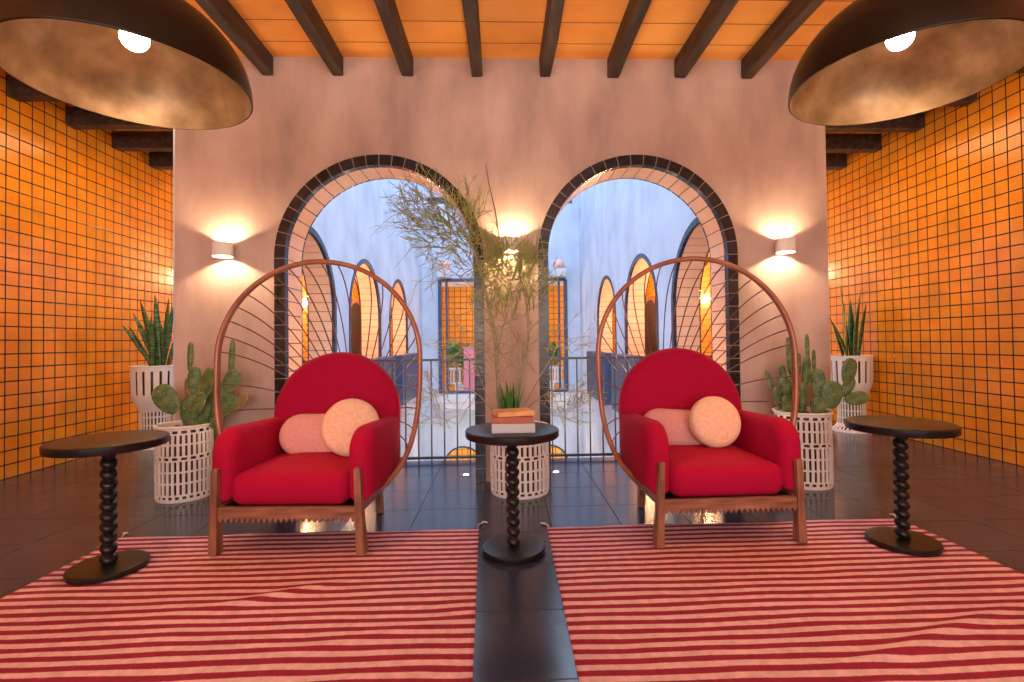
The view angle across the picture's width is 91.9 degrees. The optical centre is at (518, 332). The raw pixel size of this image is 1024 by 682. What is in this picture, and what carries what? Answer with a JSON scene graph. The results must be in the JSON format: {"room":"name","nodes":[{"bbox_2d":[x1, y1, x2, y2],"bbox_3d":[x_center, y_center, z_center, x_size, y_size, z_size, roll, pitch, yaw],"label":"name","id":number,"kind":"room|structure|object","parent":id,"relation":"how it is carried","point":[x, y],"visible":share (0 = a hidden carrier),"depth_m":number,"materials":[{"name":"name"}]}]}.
{"room":"hotel lobby","nodes":[
{"label":"hotel lobby","id":0,"kind":"room"},
{"bbox_2d":[0,68,358,479],"bbox_3d":[-4.308,-0.388,6.465,0.200,3.600,19.200,-1,-1,-2],"label":"wall","id":1,"kind":"structure","parent":0,"point":[86,224],"depth_m":4.57,"materials":[{"name":"orange tile"}]},
{"bbox_2d":[351,299,361,354],"bbox_3d":[-4.367,0.203,13.358,0.130,2.248,1.700,-1,-1,-2],"label":"door","id":2,"kind":"structure","parent":1,"relation":"in","point":[355,305],"depth_m":13.32,"materials":[{"name":"brown wood"}]},
{"bbox_2d":[173,129,422,460],"bbox_3d":[-2.770,-0.612,9.094,0.340,10.700,10.259,-1,-1,-2],"label":"wall","id":3,"kind":"structure","parent":0,"point":[343,226],"depth_m":9.07,"materials":[{"name":"paint"}]},
{"bbox_2d":[302,227,336,359],"bbox_3d":[-2.658,-0.202,5.837,0.372,2.167,1.960,-1,-1,-2],"label":"trim","id":4,"kind":"structure","parent":3,"relation":"attached to","point":[314,248],"depth_m":6.73,"materials":[{"name":"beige tile"}]},
{"bbox_2d":[349,259,381,357],"bbox_3d":[-2.744,-0.158,8.366,0.372,2.167,1.960,-1,-1,-2],"label":"trim","id":5,"kind":"structure","parent":3,"relation":"attached to","point":[363,280],"depth_m":9.24,"materials":[{"name":"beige tile"}]},
{"bbox_2d":[369,356,395,385],"bbox_3d":[-2.419,0.931,8.358,0.266,1.020,2.000,-1,-1,-2],"label":"box","id":6,"kind":"object","parent":3,"relation":"attached to","point":[386,364],"visible":0.2,"depth_m":8.83,"materials":[{"name":"blue metal"}]},
{"bbox_2d":[389,279,407,355],"bbox_3d":[-2.834,-0.113,11.014,0.372,2.167,1.960,-1,-1,-2],"label":"trim","id":7,"kind":"structure","parent":3,"relation":"attached to","point":[398,287],"depth_m":11.90,"materials":[{"name":"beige tile"}]},
{"bbox_2d":[390,353,416,405],"bbox_3d":[-2.510,0.977,11.006,0.266,1.020,2.000,-1,-1,-2],"label":"box","id":8,"kind":"object","parent":3,"relation":"attached to","point":[411,392],"visible":0.62,"depth_m":10.48,"materials":[{"name":"blue metal"}]},
{"bbox_2d":[391,317,391,354],"bbox_3d":[-3.858,-0.229,16.185,1.360,3.600,0.200,-1,-1,-2],"label":"wall","id":9,"kind":"structure","parent":0,"point":[391,317],"depth_m":16.07,"materials":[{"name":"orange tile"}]},
{"bbox_2d":[72,0,876,133],"bbox_3d":[-0.167,-2.171,6.637,8.130,0.250,19.200,-1,-1,-2],"label":"ceiling","id":10,"kind":"structure","parent":0,"point":[432,28],"depth_m":3.41,"materials":[{"name":"orange wood"}]},
{"bbox_2d":[7,75,62,101],"bbox_3d":[-3.385,-2.011,4.078,1.520,0.179,0.117,-1,-1,-2],"label":"ceiling beam","id":11,"kind":"structure","parent":10,"relation":"attached to","point":[17,90],"depth_m":4.00,"materials":[{"name":"brown wood"}]},
{"bbox_2d":[65,106,172,129],"bbox_3d":[-3.404,-2.001,4.617,1.520,0.179,0.117,-1,-1,-2],"label":"ceiling beam","id":12,"kind":"structure","parent":10,"relation":"attached to","point":[77,118],"depth_m":4.55,"materials":[{"name":"brown wood"}]},
{"bbox_2d":[0,0,252,129],"bbox_3d":[-1.476,-1.528,1.903,0.800,1.163,0.800,-1,-1,-2],"label":"pendant lamp","id":13,"kind":"object","parent":10,"relation":"hanging from","point":[157,63],"visible":1,"depth_m":1.98,"materials":[{"name":"brown metal"}]},
{"bbox_2d":[112,131,172,151],"bbox_3d":[-3.422,-1.992,5.156,1.520,0.178,0.116,-1,-1,-2],"label":"ceiling beam","id":14,"kind":"structure","parent":10,"relation":"attached to","point":[136,141],"depth_m":5.09,"materials":[{"name":"brown wood"}]},
{"bbox_2d":[149,151,172,169],"bbox_3d":[-3.440,-1.983,5.697,1.520,0.178,0.117,-1,-1,-2],"label":"ceiling beam","id":15,"kind":"structure","parent":10,"relation":"attached to","point":[160,160],"depth_m":5.62,"materials":[{"name":"brown wood"}]},
{"bbox_2d":[195,0,272,74],"bbox_3d":[-1.767,-2.056,0.396,0.093,0.150,6.640,-1,-1,-2],"label":"ceiling beam","id":16,"kind":"structure","parent":10,"relation":"attached to","point":[224,15],"depth_m":3.25,"materials":[{"name":"brown wood"}]},
{"bbox_2d":[285,0,342,75],"bbox_3d":[-1.247,-2.062,0.414,0.093,0.151,6.640,-1,-1,-2],"label":"ceiling beam","id":17,"kind":"structure","parent":10,"relation":"attached to","point":[305,12],"depth_m":3.26,"materials":[{"name":"brown wood"}]},
{"bbox_2d":[374,0,412,75],"bbox_3d":[-0.727,-2.068,0.431,0.093,0.150,6.640,-1,-1,-2],"label":"ceiling beam","id":18,"kind":"structure","parent":10,"relation":"attached to","point":[388,12],"depth_m":3.27,"materials":[{"name":"brown wood"}]},
{"bbox_2d":[462,0,482,76],"bbox_3d":[-0.206,-2.074,0.449,0.093,0.151,6.640,-1,-1,-2],"label":"ceiling beam","id":19,"kind":"structure","parent":10,"relation":"attached to","point":[470,7],"depth_m":3.25,"materials":[{"name":"brown wood"}]},
{"bbox_2d":[539,0,564,76],"bbox_3d":[0.314,-2.080,0.467,0.093,0.150,6.640,-1,-1,-2],"label":"ceiling beam","id":20,"kind":"structure","parent":10,"relation":"attached to","point":[554,8],"depth_m":3.28,"materials":[{"name":"brown wood"}]},
{"bbox_2d":[607,0,651,77],"bbox_3d":[0.834,-2.086,0.485,0.093,0.150,6.640,-1,-1,-2],"label":"ceiling beam","id":21,"kind":"structure","parent":10,"relation":"attached to","point":[636,10],"depth_m":3.31,"materials":[{"name":"brown wood"}]},
{"bbox_2d":[674,0,738,77],"bbox_3d":[1.355,-2.092,0.503,0.092,0.151,6.640,-1,-1,-2],"label":"ceiling beam","id":22,"kind":"structure","parent":10,"relation":"attached to","point":[716,12],"depth_m":3.33,"materials":[{"name":"brown wood"}]},
{"bbox_2d":[741,0,824,78],"bbox_3d":[1.875,-2.098,0.520,0.093,0.151,6.640,-1,-1,-2],"label":"ceiling beam","id":23,"kind":"structure","parent":10,"relation":"attached to","point":[796,12],"depth_m":3.35,"materials":[{"name":"brown wood"}]},
{"bbox_2d":[826,153,846,169],"bbox_3d":[3.135,-2.059,5.942,1.580,0.179,0.117,-1,-1,-2],"label":"ceiling beam","id":24,"kind":"structure","parent":10,"relation":"attached to","point":[834,161],"depth_m":5.91,"materials":[{"name":"brown wood"}]},
{"bbox_2d":[825,133,881,152],"bbox_3d":[3.153,-2.069,5.402,1.580,0.179,0.117,-1,-1,-2],"label":"ceiling beam","id":25,"kind":"structure","parent":10,"relation":"attached to","point":[835,142],"depth_m":5.37,"materials":[{"name":"brown wood"}]},
{"bbox_2d":[825,112,923,132],"bbox_3d":[3.171,-2.078,4.862,1.580,0.178,0.117,-1,-1,-2],"label":"ceiling beam","id":26,"kind":"structure","parent":10,"relation":"attached to","point":[914,123],"depth_m":4.83,"materials":[{"name":"brown wood"}]},
{"bbox_2d":[788,0,1023,125],"bbox_3d":[1.531,-1.588,2.001,0.800,1.163,0.800,-1,-1,-2],"label":"pendant lamp","id":27,"kind":"object","parent":10,"relation":"hanging from","point":[875,61],"visible":1,"depth_m":2.08,"materials":[{"name":"brown metal"}]},
{"bbox_2d":[944,93,976,106],"bbox_3d":[3.190,-2.087,4.323,1.580,0.179,0.117,-1,-1,-2],"label":"ceiling beam","id":28,"kind":"structure","parent":10,"relation":"attached to","point":[971,99],"depth_m":4.31,"materials":[{"name":"brown wood"}]},
{"bbox_2d":[1016,67,1023,73],"bbox_3d":[3.208,-2.097,3.783,1.580,0.178,0.116,-1,-1,-2],"label":"ceiling beam","id":29,"kind":"structure","parent":10,"relation":"attached to","point":[1021,71],"depth_m":3.82,"materials":[{"name":"brown wood"}]},
{"bbox_2d":[421,185,581,460],"bbox_3d":[-0.501,-0.550,14.453,5.240,10.700,0.300,-1,-1,-2],"label":"wall","id":30,"kind":"structure","parent":0,"point":[564,236],"depth_m":14.29,"materials":[{"name":"paint"}]},
{"bbox_2d":[437,259,451,278],"bbox_3d":[-2.103,-1.829,14.059,0.380,0.525,0.418,-1,-1,-2],"label":"globe lamp","id":31,"kind":"object","parent":30,"relation":"attached to","point":[439,274],"visible":0.66,"depth_m":13.89,"materials":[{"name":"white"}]},
{"bbox_2d":[434,278,474,409],"bbox_3d":[-1.545,0.292,14.103,1.710,3.730,0.540,-1,-1,-2],"label":"window","id":32,"kind":"structure","parent":30,"relation":"in","point":[462,398],"depth_m":14.18,"materials":[{"name":"blue metal"}]},
{"bbox_2d":[446,446,474,455],"bbox_3d":[-1.590,3.999,14.197,1.120,1.517,0.080,-1,-1,-2],"label":"trim","id":33,"kind":"structure","parent":30,"relation":"attached to","point":[459,446],"depth_m":14.17,"materials":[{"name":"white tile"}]},
{"bbox_2d":[428,198,571,203],"bbox_3d":[-0.545,-4.124,14.523,4.400,0.750,0.080,-1,-1,-2],"label":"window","id":34,"kind":"structure","parent":30,"relation":"in","point":[431,200],"depth_m":14.42,"materials":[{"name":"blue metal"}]},
{"bbox_2d":[551,259,565,277],"bbox_3d":[1.134,-1.867,14.170,0.380,0.525,0.418,-1,-1,-2],"label":"globe lamp","id":35,"kind":"object","parent":30,"relation":"attached to","point":[558,262],"visible":0.85,"depth_m":13.99,"materials":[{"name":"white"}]},
{"bbox_2d":[551,444,567,457],"bbox_3d":[0.889,3.970,14.282,1.120,1.517,0.080,-1,-1,-2],"label":"trim","id":36,"kind":"structure","parent":30,"relation":"attached to","point":[561,449],"depth_m":14.26,"materials":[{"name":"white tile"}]},
{"bbox_2d":[549,278,573,407],"bbox_3d":[0.639,0.267,14.177,1.780,3.730,0.540,-1,-1,-2],"label":"window","id":37,"kind":"structure","parent":30,"relation":"in","point":[564,280],"depth_m":14.31,"materials":[{"name":"blue metal"}]},
{"bbox_2d":[442,281,562,286],"bbox_3d":[-0.565,-1.699,15.922,5.160,0.150,2.600,-1,-1,-2],"label":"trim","id":38,"kind":"structure","parent":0,"point":[452,284],"depth_m":16.34,"materials":[{"name":"paint"}]},
{"bbox_2d":[175,56,831,481],"bbox_3d":[-0.078,-0.488,3.899,4.944,3.210,0.300,-1,-1,-2],"label":"wall","id":39,"kind":"structure","parent":0,"point":[533,134],"depth_m":3.76,"materials":[{"name":"paint"}]},
{"bbox_2d":[212,241,233,257],"bbox_3d":[-2.150,-0.605,3.603,0.132,0.102,0.151,-1,-1,-2],"label":"wall sconce","id":40,"kind":"object","parent":39,"relation":"attached to","point":[220,249],"visible":1,"depth_m":3.54,"materials":[{"name":"paint"}]},
{"bbox_2d":[288,167,464,376],"bbox_3d":[-1.043,-0.089,3.894,1.490,2.434,0.269,-1,-1,-2],"label":"trim","id":41,"kind":"structure","parent":39,"relation":"attached to","point":[323,197],"depth_m":3.88,"materials":[{"name":"pink tile"}]},
{"bbox_2d":[274,154,485,481],"bbox_3d":[-1.037,-0.108,3.728,1.554,2.466,0.062,-1,-1,-2],"label":"trim","id":42,"kind":"structure","parent":39,"relation":"attached to","point":[288,221],"depth_m":3.71,"materials":[{"name":"black tile"}]},
{"bbox_2d":[486,166,499,238],"bbox_3d":[-0.196,-0.999,3.748,0.101,0.570,0.009,-1,-1,-2],"label":"power cable","id":43,"kind":"object","parent":39,"relation":"attached to","point":[486,166],"visible":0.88,"depth_m":3.75,"materials":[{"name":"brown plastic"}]},
{"bbox_2d":[502,236,519,252],"bbox_3d":[-0.060,-0.653,3.675,0.132,0.102,0.151,-1,-1,-2],"label":"wall sconce","id":44,"kind":"object","parent":39,"relation":"attached to","point":[513,237],"visible":0.34,"depth_m":3.61,"materials":[{"name":"paint"}]},
{"bbox_2d":[538,155,740,480],"bbox_3d":[0.918,-0.131,3.795,1.536,2.466,0.062,-1,-1,-2],"label":"trim","id":45,"kind":"structure","parent":39,"relation":"attached to","point":[684,174],"depth_m":3.79,"materials":[{"name":"black tile"}]},
{"bbox_2d":[554,167,726,370],"bbox_3d":[0.913,-0.112,3.961,1.472,2.434,0.269,-1,-1,-2],"label":"trim","id":46,"kind":"structure","parent":39,"relation":"attached to","point":[690,197],"depth_m":3.98,"materials":[{"name":"pink tile"}]},
{"bbox_2d":[775,237,795,253],"bbox_3d":[2.015,-0.660,3.746,0.132,0.102,0.151,-1,-1,-2],"label":"wall sconce","id":47,"kind":"object","parent":39,"relation":"attached to","point":[785,245],"visible":1,"depth_m":3.69,"materials":[{"name":"paint"}]},
{"bbox_2d":[442,286,564,459],"bbox_3d":[-0.565,1.596,17.066,5.160,6.500,0.200,-1,-1,-2],"label":"wall","id":48,"kind":"structure","parent":0,"point":[457,296],"depth_m":16.96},
{"bbox_2d":[0,421,1023,681],"bbox_3d":[-0.125,1.263,6.579,8.130,0.200,19.200,-1,-1,-2],"label":"floor","id":49,"kind":"structure","parent":0,"point":[49,516],"depth_m":3.01,"materials":[{"name":"tile"}]},
{"bbox_2d":[128,364,172,449],"bbox_3d":[-3.811,0.761,5.191,0.444,0.848,0.444,0,-1,-39],"label":"planter","id":50,"kind":"object","parent":49,"relation":"on","point":[143,378],"visible":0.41,"depth_m":5.03,"materials":[{"name":"white ceramic"}]},
{"bbox_2d":[121,295,172,365],"bbox_3d":[-3.826,-0.005,5.190,0.612,0.814,0.273,-1,-1,-2],"label":"snake plant","id":51,"kind":"object","parent":50,"relation":"on","point":[156,338],"visible":0.84,"depth_m":5.18,"materials":[{"name":"green plant"}]},
{"bbox_2d":[153,420,213,503],"bbox_3d":[-2.335,0.883,3.463,0.366,0.509,0.366,-1,-1,-2],"label":"planter","id":52,"kind":"object","parent":49,"relation":"on","point":[183,464],"visible":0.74,"depth_m":3.33,"materials":[{"name":"white ceramic"}]},
{"bbox_2d":[151,340,248,428],"bbox_3d":[-2.216,0.363,3.450,0.605,0.629,0.176,-1,-1,-6],"label":"prickly pear cactus","id":53,"kind":"object","parent":52,"relation":"on","point":[197,409],"visible":0.83,"depth_m":3.44,"materials":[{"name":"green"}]},
{"bbox_2d":[0,521,487,681],"bbox_3d":[-1.148,1.083,1.663,2.060,0.017,2.375,-1,-1,-2],"label":"striped rug","id":54,"kind":"object","parent":49,"relation":"on","point":[303,606],"visible":0.92,"depth_m":1.91,"materials":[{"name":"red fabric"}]},
{"bbox_2d":[39,430,169,584],"bbox_3d":[-1.923,0.800,2.322,0.470,0.612,0.470,-1,-1,-2],"label":"side table","id":55,"kind":"object","parent":54,"relation":"on","point":[112,564],"visible":1,"depth_m":2.29,"materials":[{"name":"black wood"}]},
{"bbox_2d":[208,259,421,555],"bbox_3d":[-1.146,0.341,2.902,1.200,1.534,0.927,-1,-1,1],"label":"armchair","id":56,"kind":"object","parent":54,"relation":"on","point":[254,478],"visible":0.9,"depth_m":2.68,"materials":[{"name":"red velvet"},{"name":"brown wood"},{"name":"copper brown lacquer"}]},
{"bbox_2d":[232,452,350,504],"bbox_3d":[-1.143,0.787,2.747,0.604,0.217,0.605,-1,-1,1],"label":"seat cushion","id":57,"kind":"object","parent":56,"relation":"on","point":[265,478],"depth_m":2.47,"materials":[{"name":"fabric"}]},
{"bbox_2d":[279,414,331,453],"bbox_3d":[-1.194,0.599,2.921,0.420,0.241,0.154,-1,-1,-2],"label":"bolster cushion","id":58,"kind":"object","parent":56,"relation":"on","point":[300,433],"visible":0.53,"depth_m":2.86,"materials":[{"name":"pink fabric"}]},
{"bbox_2d":[321,399,378,456],"bbox_3d":[-0.957,0.536,2.820,0.326,0.321,0.157,-1,-1,-2],"label":"round cushion","id":59,"kind":"object","parent":56,"relation":"on","point":[340,422],"visible":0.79,"depth_m":2.77,"materials":[{"name":"fabric"}]},
{"bbox_2d":[303,358,475,462],"bbox_3d":[-1.052,0.684,4.356,1.960,0.905,0.030,-1,-1,-2],"label":"balcony railing","id":60,"kind":"object","parent":49,"relation":"on","point":[431,457],"visible":0.23,"depth_m":4.36,"materials":[{"name":"grey metal"}]},
{"bbox_2d":[465,422,558,563],"bbox_3d":[-0.030,0.785,2.487,0.470,0.612,0.470,-1,-1,-2],"label":"side table","id":61,"kind":"object","parent":49,"relation":"on","point":[513,547],"visible":1,"depth_m":2.44,"materials":[{"name":"black wood"}]},
{"bbox_2d":[492,420,534,433],"bbox_3d":[-0.028,0.455,2.423,0.208,0.045,0.140,-1,-1,-2],"label":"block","id":62,"kind":"object","parent":61,"relation":"on","point":[523,427],"visible":0.81,"depth_m":2.35,"materials":[{"name":"white"}]},
{"bbox_2d":[491,414,532,423],"bbox_3d":[-0.033,0.417,2.423,0.200,0.030,0.136,-1,-1,-2],"label":"book","id":63,"kind":"object","parent":62,"relation":"on","point":[494,419],"visible":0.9,"depth_m":2.36,"materials":[{"name":"paper"}]},
{"bbox_2d":[492,408,533,416],"bbox_3d":[-0.027,0.391,2.444,0.184,0.022,0.128,0,-1,-16],"label":"book","id":64,"kind":"object","parent":63,"relation":"on","point":[511,412],"visible":1,"depth_m":2.40,"materials":[{"name":"orange paper"}]},
{"bbox_2d":[490,420,548,499],"bbox_3d":[0.006,0.877,3.488,0.432,0.464,0.432,-1,-1,-2],"label":"planter","id":65,"kind":"object","parent":49,"relation":"on","point":[533,466],"visible":0.54,"depth_m":3.33,"materials":[{"name":"white ceramic"}]},
{"bbox_2d":[369,155,610,437],"bbox_3d":[-0.141,-0.190,3.315,1.699,1.924,0.795,-1,-1,-2],"label":"slender tree","id":66,"kind":"object","parent":65,"relation":"in","point":[520,261],"visible":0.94,"depth_m":3.33,"materials":[{"name":"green plant"}]},
{"bbox_2d":[494,380,523,408],"bbox_3d":[-0.061,0.489,3.431,0.191,0.366,0.203,0,-1,-39],"label":"aloe plant","id":67,"kind":"object","parent":65,"relation":"in","point":[507,402],"visible":0.59,"depth_m":3.38,"materials":[{"name":"green plant"}]},
{"bbox_2d":[550,355,711,458],"bbox_3d":[0.917,0.661,4.423,1.960,0.905,0.030,-1,-1,-2],"label":"balcony railing","id":68,"kind":"object","parent":49,"relation":"on","point":[577,454],"visible":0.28,"depth_m":4.41,"materials":[{"name":"grey metal"}]},
{"bbox_2d":[540,514,1023,681],"bbox_3d":[1.209,1.055,1.730,2.095,0.018,2.312,-1,-1,-2],"label":"striped rug","id":69,"kind":"object","parent":49,"relation":"on","point":[721,602],"visible":0.95,"depth_m":1.93,"materials":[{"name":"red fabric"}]},
{"bbox_2d":[596,256,806,547],"bbox_3d":[1.042,0.315,2.958,1.200,1.534,0.927,-1,-1,-3],"label":"armchair","id":70,"kind":"object","parent":69,"relation":"on","point":[761,469],"visible":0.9,"depth_m":2.75,"materials":[{"name":"red velvet"},{"name":"brown walnut wood"},{"name":"copper brown lacquer"}]},
{"bbox_2d":[644,408,703,445],"bbox_3d":[0.950,0.574,2.994,0.419,0.234,0.152,-1,-1,-2],"label":"bolster cushion","id":71,"kind":"object","parent":70,"relation":"on","point":[675,422],"visible":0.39,"depth_m":2.94,"materials":[{"name":"pink fabric"}]},
{"bbox_2d":[689,396,740,447],"bbox_3d":[1.137,0.515,2.872,0.296,0.292,0.150,-1,-1,-2],"label":"round cushion","id":72,"kind":"object","parent":70,"relation":"on","point":[714,421],"visible":1,"depth_m":2.82,"materials":[{"name":"fabric"}]},
{"bbox_2d":[669,444,782,496],"bbox_3d":[1.056,0.761,2.802,0.604,0.217,0.605,-1,-1,-3],"label":"seat cushion","id":73,"kind":"object","parent":70,"relation":"on","point":[732,470],"depth_m":2.52,"materials":[{"name":"fabric"}]},
{"bbox_2d":[844,415,961,555],"bbox_3d":[1.935,0.756,2.505,0.470,0.612,0.470,-1,-1,-2],"label":"side table","id":74,"kind":"object","parent":69,"relation":"on","point":[900,539],"visible":1,"depth_m":2.47,"materials":[{"name":"black wood"}]},
{"bbox_2d":[772,407,833,490],"bbox_3d":[2.058,0.821,3.588,0.392,0.529,0.392,-1,-1,-2],"label":"planter","id":75,"kind":"object","parent":49,"relation":"on","point":[814,430],"visible":0.64,"depth_m":3.42,"materials":[{"name":"white ceramic"}]},
{"bbox_2d":[765,334,868,413],"bbox_3d":[2.139,0.307,3.568,0.692,0.601,0.195,-1,-1,-2],"label":"prickly pear cactus","id":76,"kind":"object","parent":75,"relation":"on","point":[829,394],"visible":0.79,"depth_m":3.55,"materials":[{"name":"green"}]},
{"bbox_2d":[830,355,873,433],"bbox_3d":[3.745,0.674,5.580,0.444,0.848,0.444,0,-1,-39],"label":"planter","id":77,"kind":"object","parent":49,"relation":"on","point":[864,374],"visible":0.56,"depth_m":5.45,"materials":[{"name":"white ceramic"}]},
{"bbox_2d":[830,270,866,355],"bbox_3d":[3.679,-0.206,5.589,0.453,1.045,0.158,-1,-1,-2],"label":"snake plant","id":78,"kind":"object","parent":77,"relation":"on","point":[850,333],"visible":0.91,"depth_m":5.59,"materials":[{"name":"green plant"}]},
{"bbox_2d":[612,311,614,352],"bbox_3d":[2.822,-0.307,16.413,1.530,3.600,0.200,-1,-1,-2],"label":"wall","id":79,"kind":"structure","parent":0,"point":[613,326],"depth_m":16.32,"materials":[{"name":"orange tile"}]},
{"bbox_2d":[578,178,699,457],"bbox_3d":[2.127,-0.670,9.261,0.340,10.700,10.259,-1,-1,-2],"label":"wall","id":80,"kind":"structure","parent":0,"point":[620,220],"depth_m":9.65,"materials":[{"name":"paint"}]},
{"bbox_2d":[586,351,616,403],"bbox_3d":[1.786,0.921,10.803,0.266,1.020,2.000,-1,-1,-2],"label":"box","id":81,"kind":"object","parent":80,"relation":"attached to","point":[606,364],"visible":0.46,"depth_m":9.86,"materials":[{"name":"blue metal"}]},
{"bbox_2d":[597,275,616,352],"bbox_3d":[2.083,-0.176,10.832,0.372,2.167,1.960,-1,-1,-2],"label":"trim","id":82,"kind":"structure","parent":80,"relation":"attached to","point":[606,291],"depth_m":11.67,"materials":[{"name":"blue tile"}]},
{"bbox_2d":[611,354,642,412],"bbox_3d":[1.876,0.875,8.155,0.266,1.020,2.000,-1,-1,-2],"label":"box","id":83,"kind":"object","parent":80,"relation":"attached to","point":[619,378],"visible":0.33,"depth_m":8.58,"materials":[{"name":"blue metal"}]},
{"bbox_2d":[624,253,658,355],"bbox_3d":[2.173,-0.222,8.184,0.372,2.167,1.960,-1,-1,-2],"label":"trim","id":84,"kind":"structure","parent":80,"relation":"attached to","point":[641,261],"depth_m":9.06,"materials":[{"name":"blue tile"}]},
{"bbox_2d":[671,217,709,352],"bbox_3d":[2.259,-0.266,5.655,0.372,2.167,1.960,-1,-1,-2],"label":"trim","id":85,"kind":"structure","parent":80,"relation":"attached to","point":[693,242],"depth_m":6.54,"materials":[{"name":"blue tile"}]},
{"bbox_2d":[646,73,1023,466],"bbox_3d":[4.016,-0.485,6.750,0.200,3.600,19.200,-1,-1,-2],"label":"wall","id":86,"kind":"structure","parent":0,"point":[928,225],"depth_m":4.65,"materials":[{"name":"orange tile"}]},
{"bbox_2d":[645,296,656,355],"bbox_3d":[3.628,0.110,13.631,0.110,2.248,1.700,-1,-1,-2],"label":"door","id":87,"kind":"structure","parent":86,"relation":"in","point":[650,301],"depth_m":13.61,"materials":[{"name":"brown wood"}]},
{"bbox_3d":[-0.516,1.998,15.759,5.160,0.150,2.400,-1,-1,-2],"label":"floor","id":88,"kind":"structure","parent":0,"visible":0},
{"bbox_2d":[449,367,461,390],"bbox_3d":[-1.931,1.485,14.822,0.460,0.880,0.405,-1,-1,-2],"label":"chair","id":89,"kind":"object","parent":88,"relation":"on","point":[453,369],"visible":0.56,"depth_m":14.99,"materials":[{"name":"white paint"}]},
{"bbox_2d":[442,341,469,390],"bbox_3d":[-1.826,1.078,15.346,1.186,1.708,0.906,-1,-1,8],"label":"leafy plant","id":90,"kind":"object","parent":88,"relation":"on","point":[455,350],"visible":0.43,"depth_m":15.29,"materials":[{"name":"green plant"}]},
{"bbox_2d":[464,346,474,390],"bbox_3d":[-1.278,1.153,14.637,0.720,1.520,0.120,-1,-1,-2],"label":"panel","id":91,"kind":"object","parent":88,"relation":"on","point":[469,350],"visible":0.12,"depth_m":14.59,"materials":[{"name":"paint"}]},
{"bbox_2d":[549,342,562,388],"bbox_3d":[0.921,1.038,15.479,0.989,1.726,0.980,-1,-1,-2],"label":"leafy plant","id":92,"kind":"object","parent":88,"relation":"on","point":[551,352],"visible":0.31,"depth_m":15.38,"materials":[{"name":"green plant"}]},
{"bbox_2d":[550,366,563,388],"bbox_3d":[1.137,1.449,14.927,0.460,0.880,0.405,-1,-1,-2],"label":"chair","id":93,"kind":"object","parent":88,"relation":"on","point":[553,367],"visible":0.42,"depth_m":15.09,"materials":[{"name":"white paint"}]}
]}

